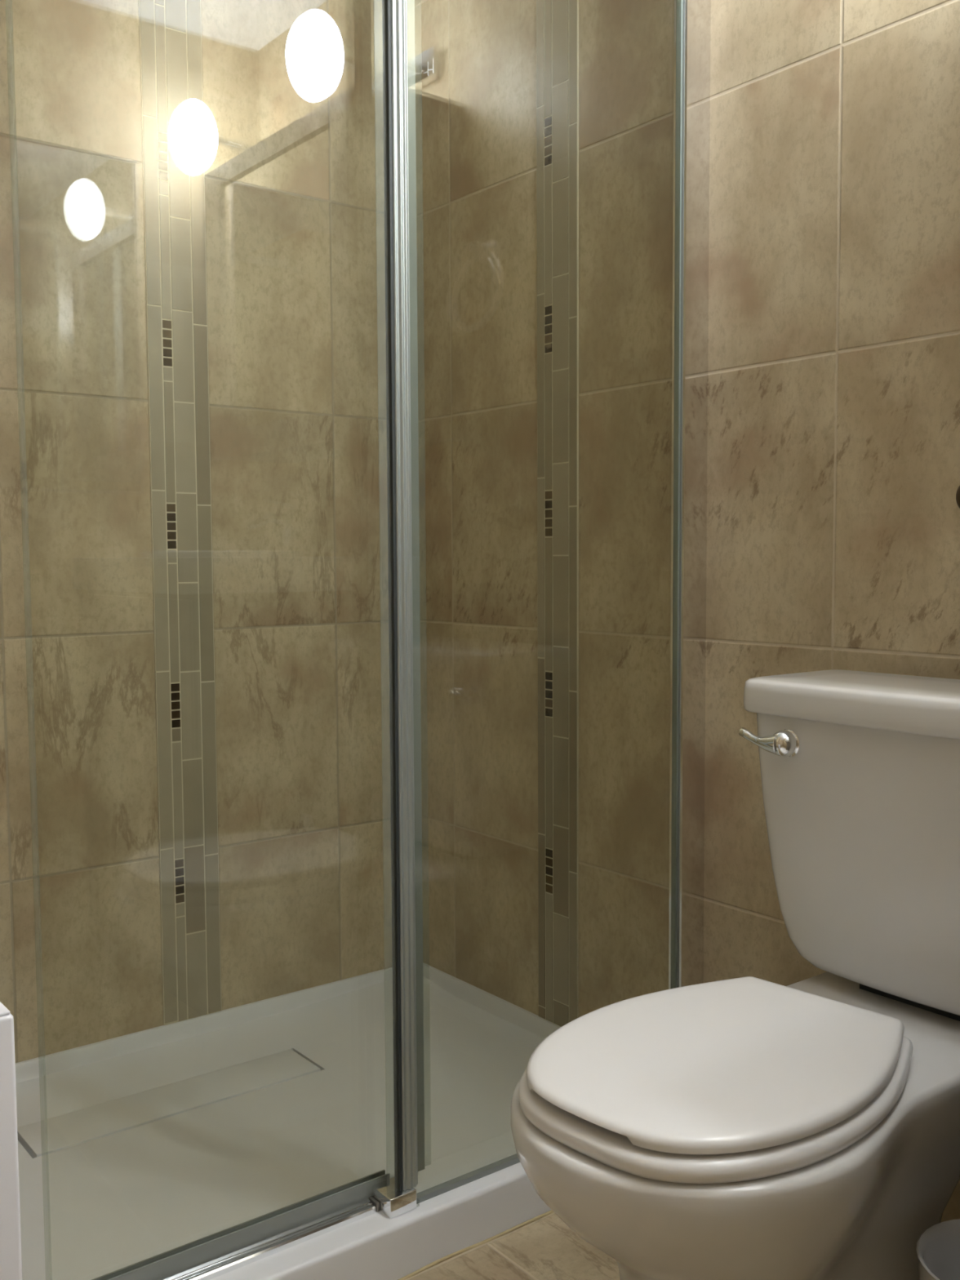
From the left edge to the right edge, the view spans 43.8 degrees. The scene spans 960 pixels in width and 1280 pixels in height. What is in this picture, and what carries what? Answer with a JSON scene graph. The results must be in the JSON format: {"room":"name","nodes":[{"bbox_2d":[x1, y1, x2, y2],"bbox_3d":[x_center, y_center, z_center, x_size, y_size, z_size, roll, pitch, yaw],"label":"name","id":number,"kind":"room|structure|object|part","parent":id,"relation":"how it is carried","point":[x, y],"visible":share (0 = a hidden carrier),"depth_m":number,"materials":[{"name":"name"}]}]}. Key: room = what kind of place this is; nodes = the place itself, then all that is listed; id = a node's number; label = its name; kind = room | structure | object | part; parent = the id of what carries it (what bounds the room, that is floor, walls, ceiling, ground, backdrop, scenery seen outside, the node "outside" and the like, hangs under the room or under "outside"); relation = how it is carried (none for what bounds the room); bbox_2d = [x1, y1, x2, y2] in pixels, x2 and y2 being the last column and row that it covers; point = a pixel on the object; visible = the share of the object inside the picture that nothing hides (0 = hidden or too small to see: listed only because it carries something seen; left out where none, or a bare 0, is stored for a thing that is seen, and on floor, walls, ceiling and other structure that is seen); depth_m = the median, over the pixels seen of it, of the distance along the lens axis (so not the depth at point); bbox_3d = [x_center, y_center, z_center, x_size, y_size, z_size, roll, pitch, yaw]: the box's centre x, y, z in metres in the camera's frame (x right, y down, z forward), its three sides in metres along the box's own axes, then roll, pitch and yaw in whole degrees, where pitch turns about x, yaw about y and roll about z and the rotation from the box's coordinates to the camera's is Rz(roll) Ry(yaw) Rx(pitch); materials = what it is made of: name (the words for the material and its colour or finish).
{"room":"bathroom","nodes":[
{"label":"bathroom","id":0,"kind":"room"},
{"bbox_2d":[0,0,392,1062],"bbox_3d":[-0.632,-0.282,2.004,1.209,2.050,0.080,-3,5,-38],"label":"wall","id":1,"kind":"structure","parent":0,"point":[292,90],"depth_m":2.06,"materials":[{"name":"beige tile"}]},
{"bbox_2d":[138,0,222,1025],"bbox_3d":[-0.513,-0.319,2.043,0.108,1.981,0.004,-3,5,-38],"label":"trim","id":2,"kind":"structure","parent":1,"relation":"attached to","point":[171,30],"depth_m":2.05,"materials":[{"name":"grey tile"}]},
{"bbox_2d":[405,1212,620,1279],"bbox_3d":[-0.126,0.880,0.590,2.399,0.080,1.345,-3,5,-38],"label":"floor","id":3,"kind":"structure","parent":0,"point":[545,1248],"depth_m":1.50,"materials":[{"name":"beige tile"}]},
{"bbox_2d":[0,1001,22,1279],"bbox_3d":[-0.493,0.536,0.818,0.286,0.580,0.240,-3,5,-38],"label":"storage cabinet","id":4,"kind":"object","parent":3,"relation":"on","point":[11,1260],"visible":1,"depth_m":0.79,"materials":[{"name":"white paint"}]},
{"bbox_3d":[-0.495,0.247,0.798,0.282,0.002,0.236,-3,5,-38],"label":"panel","id":5,"kind":"part","parent":4,"relation":"part of","materials":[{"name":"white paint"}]},
{"bbox_2d":[15,962,560,1279],"bbox_3d":[-0.366,0.728,1.735,1.209,0.068,0.774,-3,5,-38],"label":"shower tray","id":6,"kind":"object","parent":3,"relation":"on","point":[93,1209],"visible":0.52,"depth_m":1.74,"materials":[{"name":"white ceramic"}]},
{"bbox_2d":[17,1048,320,1158],"bbox_3d":[-0.480,0.729,1.884,0.464,0.016,0.103,-3,5,-38],"label":"drain cover","id":7,"kind":"object","parent":6,"relation":"in","point":[46,1136],"visible":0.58,"depth_m":1.86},
{"bbox_2d":[92,0,424,1279],"bbox_3d":[-0.265,-0.201,1.347,0.494,1.826,0.013,-3,5,-38],"label":"door","id":8,"kind":"structure","parent":6,"relation":"on","point":[168,1264],"depth_m":1.47,"materials":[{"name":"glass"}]},
{"bbox_2d":[163,1199,375,1279],"bbox_3d":[-0.386,0.719,1.291,0.636,0.011,0.017,-3,5,-38],"label":"rail","id":9,"kind":"object","parent":6,"relation":"on","point":[232,1261],"visible":1,"depth_m":1.40,"materials":[{"name":"silver metal"}]},
{"bbox_2d":[368,1177,416,1218],"bbox_3d":[-0.107,0.697,1.493,0.050,0.025,0.044,-3,5,-38],"label":"block","id":10,"kind":"object","parent":6,"relation":"on","point":[385,1197],"visible":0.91,"depth_m":1.48,"materials":[{"name":"silver metal"}]},
{"bbox_2d":[397,1209,553,1279],"bbox_3d":[-0.128,0.781,1.431,1.209,0.006,0.006,-3,5,-38],"label":"trim","id":11,"kind":"structure","parent":6,"relation":"attached to","point":[446,1257],"depth_m":1.52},
{"bbox_2d":[382,0,711,1204],"bbox_3d":[0.102,-0.216,1.586,0.562,1.832,0.025,-3,5,-38],"label":"fixed glass panel","id":12,"kind":"object","parent":6,"relation":"on","point":[692,18],"visible":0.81,"depth_m":1.69,"materials":[{"name":"glass"}]},
{"bbox_2d":[510,669,959,1279],"bbox_3d":[0.329,0.427,1.225,0.678,0.732,0.422,-3,5,-38],"label":"toilet","id":13,"kind":"object","parent":3,"relation":"on","point":[748,1127],"visible":1,"depth_m":1.17,"materials":[{"name":"white ceramic"}]},
{"bbox_3d":[0.232,0.417,1.150,0.409,0.020,0.313,-3,5,-38],"label":"seat","id":14,"kind":"part","parent":13,"relation":"part of","materials":[{"name":"white plastic"}]},
{"bbox_3d":[0.232,0.398,1.149,0.398,0.015,0.301,-3,5,-38],"label":"lid","id":15,"kind":"part","parent":13,"relation":"part of","materials":[{"name":"white plastic"}]},
{"bbox_3d":[0.319,0.608,1.230,0.652,0.370,0.336,-3,5,-38],"label":"bowl","id":16,"kind":"part","parent":13,"relation":"part of","materials":[{"name":"white ceramic"}]},
{"bbox_3d":[0.346,0.120,1.416,0.039,0.035,0.073,-3,5,-38],"label":"flush lever","id":17,"kind":"part","parent":13,"relation":"part of","materials":[{"name":"silver metal"}]},
{"bbox_3d":[0.515,0.072,1.347,0.202,0.042,0.422,-3,5,-38],"label":"tank lid","id":18,"kind":"part","parent":13,"relation":"part of","materials":[{"name":"white ceramic"}]},
{"bbox_3d":[0.519,0.241,1.361,0.186,0.318,0.410,-3,5,-38],"label":"tank","id":19,"kind":"part","parent":13,"relation":"part of","materials":[{"name":"white ceramic"}]},
{"bbox_2d":[916,1218,959,1279],"bbox_3d":[0.500,0.593,1.145,0.152,0.410,0.152,-3,5,-38],"label":"trash can","id":20,"kind":"object","parent":3,"relation":"on","point":[938,1247],"visible":1,"depth_m":1.21,"materials":[{"name":"white paint"}]},
{"bbox_2d":[414,0,959,1222],"bbox_3d":[0.525,-0.258,1.561,0.080,2.050,2.199,-3,5,-38],"label":"wall","id":21,"kind":"structure","parent":0,"point":[833,449],"depth_m":1.80,"materials":[{"name":"beige tile"}]},
{"bbox_2d":[536,0,578,1026],"bbox_3d":[0.130,-0.320,2.002,0.004,1.981,0.102,-3,5,-38],"label":"trim","id":22,"kind":"structure","parent":21,"relation":"attached to","point":[557,20],"depth_m":2.00,"materials":[{"name":"grey tile"}]},
{"bbox_2d":[955,485,959,508],"bbox_3d":[0.574,-0.170,1.406,0.040,0.044,0.047,-3,5,-38],"label":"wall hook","id":23,"kind":"object","parent":21,"relation":"attached to","point":[957,494],"visible":1,"depth_m":1.43,"materials":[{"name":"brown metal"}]}
]}

